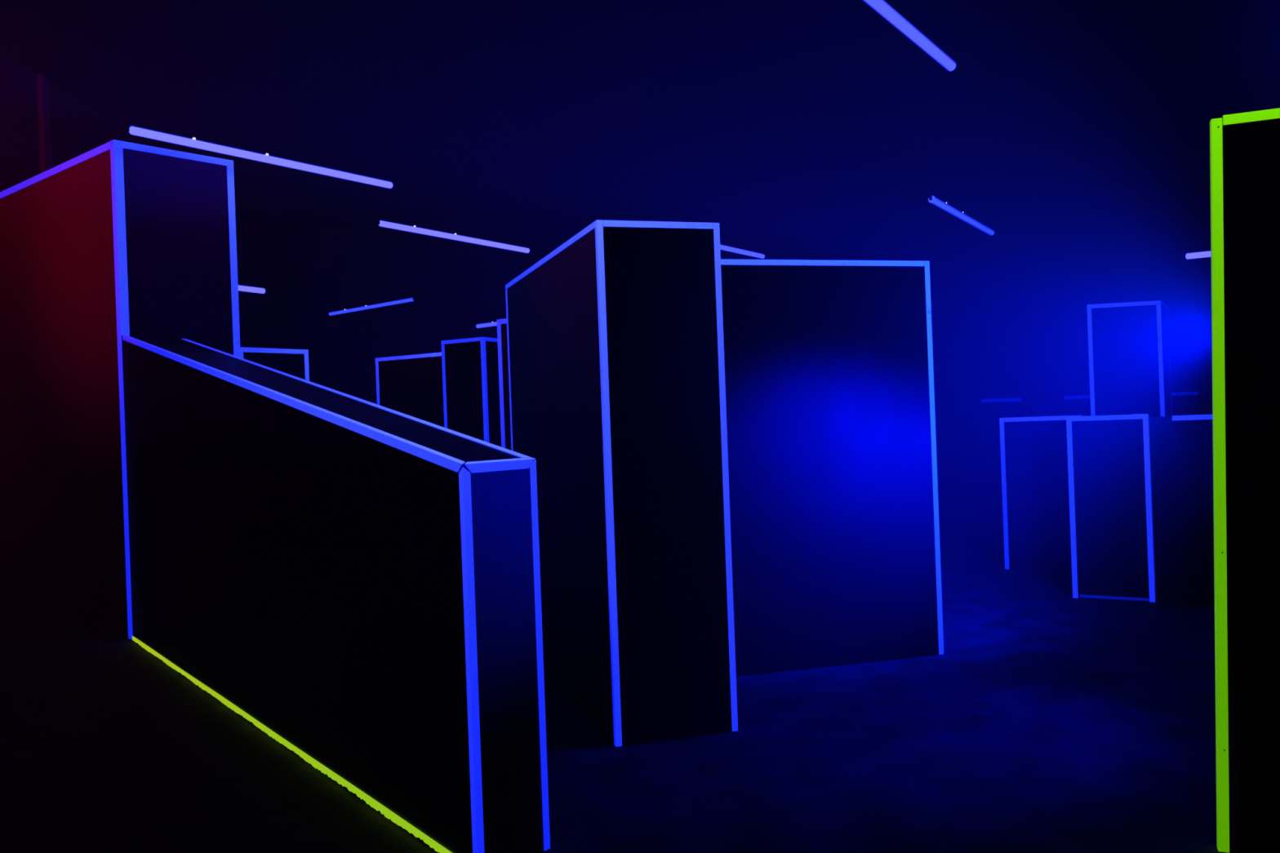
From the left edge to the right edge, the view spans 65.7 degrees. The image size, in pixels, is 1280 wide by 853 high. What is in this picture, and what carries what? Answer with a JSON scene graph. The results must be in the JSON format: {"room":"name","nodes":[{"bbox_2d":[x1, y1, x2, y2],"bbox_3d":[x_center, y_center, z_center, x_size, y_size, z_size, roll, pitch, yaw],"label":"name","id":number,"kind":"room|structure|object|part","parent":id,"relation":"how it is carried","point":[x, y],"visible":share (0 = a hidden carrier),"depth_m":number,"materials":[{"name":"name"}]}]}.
{"room":"laser tag arena","nodes":[
{"label":"laser tag arena","id":0,"kind":"room"},
{"bbox_2d":[0,53,306,350],"bbox_3d":[-8.160,-1.479,10.500,0.200,6.600,27.000,-2,0,0],"label":"wall","id":1,"kind":"structure","parent":0,"point":[274,318],"depth_m":20.07,"materials":[{"name":"black paint"}]},
{"bbox_2d":[36,73,52,173],"bbox_3d":[-8.025,-1.484,13.530,0.070,6.600,0.160,-2,0,0],"label":"trim","id":2,"kind":"structure","parent":1,"relation":"attached to","point":[42,82],"depth_m":13.47,"materials":[{"name":"pink laminate"}]},
{"bbox_2d":[0,476,1220,852],"bbox_3d":[1.557,1.514,10.500,19.400,0.100,27.400,-2,0,0],"label":"floor","id":3,"kind":"structure","parent":0,"point":[1047,720],"depth_m":4.56,"materials":[{"name":"carpet"}]},
{"bbox_2d":[0,139,240,640],"bbox_3d":[-5.547,-0.227,9.743,5.042,3.904,1.266,-2,0,39],"label":"partition wall","id":4,"kind":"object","parent":3,"relation":"on","point":[113,240],"visible":0.72,"depth_m":8.25,"materials":[{"name":"black laminate"}]},
{"bbox_3d":[-6.023,-2.133,9.293,4.969,0.058,0.058,-2,0,39],"label":"edge trim","id":5,"kind":"part","parent":4,"relation":"part of","materials":[{"name":"plastic"}]},
{"bbox_3d":[-4.029,-0.288,7.747,0.095,3.894,0.050,-2,0,0],"label":"edge trim","id":6,"kind":"part","parent":4,"relation":"part of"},
{"bbox_3d":[-3.793,-2.218,8.089,0.053,0.053,0.846,-2,0,43],"label":"edge trim","id":7,"kind":"part","parent":4,"relation":"part of","materials":[{"name":"blue plastic"}]},
{"bbox_3d":[-3.420,-0.307,8.419,0.058,3.899,0.058,-2,0,43],"label":"edge trim","id":8,"kind":"part","parent":4,"relation":"part of","materials":[{"name":"blue plastic"}]},
{"bbox_2d":[240,346,309,381],"bbox_3d":[-4.334,0.429,11.058,1.212,2.503,0.799,-2,0,41],"label":"partition wall","id":9,"kind":"structure","parent":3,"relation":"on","point":[295,362],"depth_m":10.73,"materials":[{"name":"black laminate"}]},
{"bbox_3d":[-4.147,0.420,10.392,0.048,2.499,0.048,-2,0,42],"label":"edge trim","id":10,"kind":"part","parent":9,"relation":"part of","materials":[{"name":"blue plastic"}]},
{"bbox_3d":[-3.946,-0.814,10.675,0.048,0.048,0.699,-2,0,41],"label":"edge trim","id":11,"kind":"part","parent":9,"relation":"part of","materials":[{"name":"blue plastic"}]},
{"bbox_3d":[-3.653,0.402,10.957,0.048,2.499,0.048,-2,0,41],"label":"edge trim","id":12,"kind":"part","parent":9,"relation":"part of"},
{"bbox_2d":[121,335,550,852],"bbox_3d":[-2.187,0.412,5.662,0.488,2.378,5.617,-2,0,-36],"label":"barrier","id":13,"kind":"object","parent":3,"relation":"on","point":[357,580],"visible":1,"depth_m":4.20,"materials":[{"name":"black laminate"}]},
{"bbox_3d":[-2.288,-0.275,5.523,0.034,0.986,5.465,-2,0,-38],"label":"edge trim","id":14,"kind":"part","parent":13,"relation":"part of","materials":[{"name":"blue plastic"}]},
{"bbox_3d":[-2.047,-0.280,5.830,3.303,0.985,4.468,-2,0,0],"label":"edge trim","id":15,"kind":"part","parent":13,"relation":"part of","materials":[{"name":"blue plastic"}]},
{"bbox_3d":[-0.570,0.837,3.373,0.031,1.402,0.032,-2,0,-38],"label":"edge trim","id":16,"kind":"part","parent":13,"relation":"part of","materials":[{"name":"blue plastic"}]},
{"bbox_3d":[-0.498,0.136,3.484,0.031,0.039,0.314,-2,0,42],"label":"edge trim","id":17,"kind":"part","parent":13,"relation":"part of","materials":[{"name":"blue plastic"}]},
{"bbox_3d":[-0.362,0.826,3.596,0.021,1.408,0.045,-2,0,0],"label":"edge trim","id":18,"kind":"part","parent":13,"relation":"part of","materials":[{"name":"blue plastic"}]},
{"bbox_2d":[375,352,444,426],"bbox_3d":[-2.791,0.372,12.271,1.066,2.503,0.106,-2,0,29],"label":"divider","id":19,"kind":"object","parent":3,"relation":"on","point":[411,385],"visible":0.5,"depth_m":12.19,"materials":[{"name":"black laminate"}]},
{"bbox_3d":[-3.255,0.387,12.489,0.043,2.499,0.043,-2,0,29],"label":"edge trim","id":20,"kind":"part","parent":19,"relation":"part of","materials":[{"name":"blue plastic"}]},
{"bbox_3d":[-2.833,-0.857,12.233,1.020,0.043,0.043,-2,0,29],"label":"edge trim","id":21,"kind":"part","parent":19,"relation":"part of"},
{"bbox_2d":[440,337,501,447],"bbox_3d":[-1.610,0.328,10.740,0.549,2.503,0.871,-2,0,28],"label":"partition wall","id":22,"kind":"structure","parent":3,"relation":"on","point":[470,366],"depth_m":10.35,"materials":[{"name":"black laminate"}]},
{"bbox_3d":[-2.029,0.342,10.492,0.038,2.499,0.038,-2,0,28],"label":"edge trim","id":23,"kind":"part","parent":22,"relation":"part of","materials":[{"name":"blue plastic"}]},
{"bbox_3d":[-1.849,-0.896,10.372,0.469,0.038,0.038,-2,0,28],"label":"edge trim","id":24,"kind":"part","parent":22,"relation":"part of","materials":[{"name":"blue plastic"}]},
{"bbox_3d":[-1.578,0.325,10.253,0.038,2.499,0.038,-2,0,28],"label":"edge trim","id":25,"kind":"part","parent":22,"relation":"part of","materials":[{"name":"blue plastic"}]},
{"bbox_3d":[-1.421,-0.912,10.639,0.038,0.038,0.830,-2,0,28],"label":"edge trim","id":26,"kind":"part","parent":22,"relation":"part of","materials":[{"name":"blue plastic"}]},
{"bbox_2d":[497,318,511,450],"bbox_3d":[-0.850,0.300,8.494,0.823,2.503,0.089,-2,0,36],"label":"divider","id":27,"kind":"object","parent":3,"relation":"on","point":[502,340],"visible":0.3,"depth_m":8.67,"materials":[{"name":"black laminate"}]},
{"bbox_3d":[-1.180,0.310,8.702,0.043,2.499,0.043,-2,0,36],"label":"edge trim","id":28,"kind":"part","parent":27,"relation":"part of","materials":[{"name":"blue plastic"}]},
{"bbox_3d":[-0.891,-0.929,8.462,0.777,0.043,0.043,-2,0,36],"label":"edge trim","id":29,"kind":"part","parent":27,"relation":"part of","materials":[{"name":"blue plastic"}]},
{"bbox_2d":[505,219,737,747],"bbox_3d":[-0.213,0.274,5.795,0.622,2.508,2.145,-2,0,-19],"label":"partition wall","id":30,"kind":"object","parent":3,"relation":"on","point":[615,336],"visible":0.88,"depth_m":4.84,"materials":[{"name":"black laminate"}]},
{"bbox_3d":[-0.844,0.295,6.693,0.030,2.504,0.030,-2,0,-19],"label":"edge trim","id":31,"kind":"part","parent":30,"relation":"part of","materials":[{"name":"blue plastic"}]},
{"bbox_3d":[-0.543,-0.954,5.711,0.030,0.030,2.049,-2,0,-19],"label":"edge trim","id":32,"kind":"part","parent":30,"relation":"part of","materials":[{"name":"blue plastic"}]},
{"bbox_3d":[-0.151,0.270,4.730,0.030,2.504,0.032,-2,0,-19],"label":"edge trim","id":33,"kind":"part","parent":30,"relation":"part of","materials":[{"name":"blue plastic"}]},
{"bbox_3d":[0.088,-0.977,4.813,0.560,0.030,0.030,-2,0,-16],"label":"edge trim","id":34,"kind":"part","parent":30,"relation":"part of","materials":[{"name":"blue plastic"}]},
{"bbox_3d":[0.418,0.249,4.896,0.030,2.504,0.030,-2,0,-20],"label":"edge trim","id":35,"kind":"part","parent":30,"relation":"part of","materials":[{"name":"blue plastic"}]},
{"bbox_2d":[720,259,943,676],"bbox_3d":[0.988,0.232,6.099,1.838,2.503,0.073,-2,0,-15],"label":"divider","id":36,"kind":"object","parent":3,"relation":"on","point":[829,375],"visible":0.78,"depth_m":6.11,"materials":[{"name":"black laminate"}]},
{"bbox_3d":[0.931,-1.002,6.075,1.802,0.033,0.033,-2,0,-15],"label":"edge trim","id":37,"kind":"part","parent":36,"relation":"part of","materials":[{"name":"blue plastic"}]},
{"bbox_3d":[1.864,0.198,6.314,0.033,2.499,0.033,-2,0,-15],"label":"edge trim","id":38,"kind":"part","parent":36,"relation":"part of","materials":[{"name":"blue plastic"}]},
{"bbox_2d":[977,397,1022,510],"bbox_3d":[5.777,0.430,15.826,0.784,1.753,0.083,-2,0,-19],"label":"barrier","id":39,"kind":"object","parent":3,"relation":"on","point":[990,411],"visible":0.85,"depth_m":15.72,"materials":[{"name":"black laminate"}]},
{"bbox_3d":[5.751,-0.419,15.812,0.782,0.053,0.053,-2,0,-19],"label":"edge trim","id":40,"kind":"part","parent":39,"relation":"part of","materials":[{"name":"blue plastic"}]},
{"bbox_2d":[999,415,1084,572],"bbox_3d":[3.859,0.641,9.478,0.749,1.473,0.080,-2,0,33],"label":"divider","id":41,"kind":"object","parent":3,"relation":"on","point":[1034,450],"visible":0.89,"depth_m":9.48,"materials":[{"name":"black laminate"}]},
{"bbox_3d":[3.549,0.651,9.651,0.039,1.469,0.039,-2,0,33],"label":"edge trim","id":42,"kind":"part","parent":41,"relation":"part of","materials":[{"name":"blue plastic"}]},
{"bbox_3d":[3.836,-0.075,9.451,0.702,0.039,0.039,-2,0,33],"label":"edge trim","id":43,"kind":"part","parent":41,"relation":"part of","materials":[{"name":"blue plastic"}]},
{"bbox_2d":[1060,395,1090,416],"bbox_3d":[7.561,0.359,16.481,1.259,1.763,0.083,-2,0,-19],"label":"barrier","id":44,"kind":"object","parent":3,"relation":"on","point":[1080,405],"visible":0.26,"depth_m":16.32,"materials":[{"name":"black laminate"}]},
{"bbox_3d":[7.534,-0.495,16.467,1.257,0.053,0.053,-2,0,-19],"label":"edge trim","id":45,"kind":"part","parent":44,"relation":"part of","materials":[{"name":"blue plastic"}]},
{"bbox_2d":[1066,413,1155,602],"bbox_3d":[3.920,0.640,8.310,0.588,1.471,1.030,-2,0,24],"label":"partition wall","id":46,"kind":"structure","parent":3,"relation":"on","point":[1108,458],"depth_m":7.88,"materials":[{"name":"black laminate"}]},
{"bbox_3d":[3.491,0.654,8.036,0.028,1.467,0.059,-2,0,-17],"label":"edge trim","id":47,"kind":"part","parent":46,"relation":"part of","materials":[{"name":"blue plastic"}]},
{"bbox_3d":[3.711,-0.070,7.893,0.453,0.037,0.304,-2,0,0],"label":"edge trim","id":48,"kind":"part","parent":46,"relation":"part of","materials":[{"name":"blue plastic"}]},
{"bbox_3d":[3.762,1.360,7.885,0.509,0.023,0.020,-2,0,32],"label":"edge trim","id":49,"kind":"part","parent":46,"relation":"part of","materials":[{"name":"blue plastic"}]},
{"bbox_3d":[3.976,0.636,7.747,0.040,1.467,0.038,-2,0,32],"label":"edge trim","id":50,"kind":"part","parent":46,"relation":"part of","materials":[{"name":"blue plastic"}]},
{"bbox_2d":[1086,300,1172,566],"bbox_3d":[4.774,0.087,9.600,0.595,2.513,0.965,-2,0,33],"label":"partition wall","id":51,"kind":"structure","parent":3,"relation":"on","point":[1129,342],"depth_m":9.30,"materials":[{"name":"black laminate"}]},
{"bbox_3d":[4.284,0.103,9.371,0.038,2.509,0.034,-2,0,11],"label":"edge trim","id":52,"kind":"part","parent":51,"relation":"part of","materials":[{"name":"blue plastic"}]},
{"bbox_3d":[4.542,-1.143,9.313,0.578,0.037,0.034,-2,0,11],"label":"edge trim","id":53,"kind":"part","parent":51,"relation":"part of","materials":[{"name":"blue plastic"}]},
{"bbox_3d":[4.888,0.081,9.247,0.061,2.509,0.022,-2,0,-23],"label":"edge trim","id":54,"kind":"part","parent":51,"relation":"part of","materials":[{"name":"blue plastic"}]},
{"bbox_3d":[5.275,0.068,9.835,0.020,2.506,0.018,-2,0,13],"label":"edge trim","id":55,"kind":"part","parent":51,"relation":"part of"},
{"bbox_2d":[1148,414,1214,607],"bbox_3d":[4.794,0.617,7.319,1.814,1.452,0.079,-2,0,21],"label":"barrier","id":56,"kind":"object","parent":3,"relation":"on","point":[1181,446],"visible":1,"depth_m":7.53,"materials":[{"name":"black laminate"}]},
{"bbox_3d":[4.831,-0.092,7.272,1.659,0.037,0.037,-2,0,21],"label":"edge trim","id":57,"kind":"part","parent":56,"relation":"part of","materials":[{"name":"blue plastic"}]},
{"bbox_2d":[1171,391,1198,415],"bbox_3d":[9.200,0.298,16.754,0.671,1.763,0.083,-2,0,-27],"label":"barrier","id":58,"kind":"object","parent":3,"relation":"on","point":[1183,403],"visible":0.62,"depth_m":16.71,"materials":[{"name":"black laminate"}]},
{"bbox_3d":[9.175,-0.556,16.741,0.669,0.053,0.053,-2,0,-27],"label":"edge trim","id":59,"kind":"part","parent":58,"relation":"part of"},
{"bbox_2d":[1209,107,1279,852],"bbox_3d":[2.549,0.176,3.174,1.317,2.500,0.077,-2,0,21],"label":"divider","id":60,"kind":"object","parent":3,"relation":"on","point":[1245,147],"visible":1,"depth_m":3.34,"materials":[{"name":"black laminate"}]},
{"bbox_3d":[1.969,0.199,3.380,0.099,2.488,0.042,-2,0,0],"label":"edge trim","id":61,"kind":"part","parent":60,"relation":"part of","materials":[{"name":"green plastic"}]},
{"bbox_3d":[2.549,-1.058,3.157,1.219,0.033,0.033,-2,0,21],"label":"edge trim","id":62,"kind":"part","parent":60,"relation":"part of","materials":[{"name":"green plastic"}]},
{"bbox_2d":[0,0,1279,228],"bbox_3d":[1.309,-5.182,10.500,19.400,0.100,27.400,-2,0,0],"label":"ceiling","id":63,"kind":"structure","parent":0,"point":[1080,99],"depth_m":15.12,"materials":[{"name":"black paint"}]},
{"bbox_2d":[127,67,266,293],"bbox_3d":[-6.389,-3.425,14.120,0.085,2.840,2.460,-2,0,30],"label":"tube light","id":64,"kind":"object","parent":63,"relation":"hanging from","point":[242,287],"visible":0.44,"depth_m":14.90,"materials":[{"name":"blue"}]},
{"bbox_2d":[124,0,395,188],"bbox_3d":[-3.029,-3.555,8.110,0.060,2.828,2.422,-2,0,37],"label":"tube light","id":65,"kind":"object","parent":63,"relation":"hanging from","point":[135,129],"visible":1,"depth_m":7.92,"materials":[{"name":"blue"}]},
{"bbox_2d":[328,137,414,315],"bbox_3d":[-4.822,-3.489,17.495,2.525,2.828,0.060,-2,0,40],"label":"tube light","id":66,"kind":"object","parent":63,"relation":"hanging from","point":[412,298],"visible":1,"depth_m":17.38,"materials":[{"name":"blue plastic"}]},
{"bbox_2d":[376,0,530,253],"bbox_3d":[-2.154,-3.587,11.610,0.065,2.831,2.457,-2,0,35],"label":"tube light","id":67,"kind":"object","parent":63,"relation":"hanging from","point":[383,223],"visible":1,"depth_m":11.43,"materials":[{"name":"blue"}]},
{"bbox_2d":[475,183,546,328],"bbox_3d":[-2.604,-3.565,20.577,2.460,2.840,0.085,-2,0,38],"label":"tube light","id":68,"kind":"object","parent":63,"relation":"hanging from","point":[493,323],"visible":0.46,"depth_m":21.11,"materials":[{"name":"blue plastic"}]},
{"bbox_2d":[666,6,765,258],"bbox_3d":[0.920,-3.700,12.740,0.065,2.831,2.460,-2,0,38],"label":"tube light","id":69,"kind":"object","parent":63,"relation":"hanging from","point":[726,247],"visible":0.44,"depth_m":13.19,"materials":[{"name":"blue plastic"}]},
{"bbox_2d":[862,0,955,71],"bbox_3d":[1.298,-3.714,5.522,0.068,2.832,2.460,-2,0,35],"label":"tube light","id":70,"kind":"object","parent":63,"relation":"hanging from","point":[883,7],"visible":1,"depth_m":5.87,"materials":[{"name":"blue plastic"}]},
{"bbox_2d":[928,6,994,235],"bbox_3d":[3.702,-3.801,11.485,0.075,2.836,2.564,-2,0,33],"label":"tube light","id":71,"kind":"object","parent":63,"relation":"hanging from","point":[935,200],"visible":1,"depth_m":11.26,"materials":[{"name":"blue plastic"}]},
{"bbox_2d":[1182,78,1210,259],"bbox_3d":[9.304,-4.004,14.521,2.460,2.843,0.090,-2,0,29],"label":"tube light","id":72,"kind":"object","parent":63,"relation":"hanging from","point":[1206,253],"visible":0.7,"depth_m":14.98,"materials":[{"name":"blue plastic"}]},
{"bbox_2d":[302,200,1090,478],"bbox_3d":[1.433,-1.834,24.100,19.400,6.600,0.200,-2,0,0],"label":"wall","id":73,"kind":"structure","parent":0,"point":[1009,308],"depth_m":24.00,"materials":[{"name":"black paint"}]},
{"bbox_2d":[1086,102,1279,414],"bbox_3d":[11.027,-2.189,10.500,0.200,6.600,27.000,-2,0,0],"label":"wall","id":74,"kind":"structure","parent":0,"point":[1140,228],"depth_m":20.38,"materials":[{"name":"black paint"}]}
]}

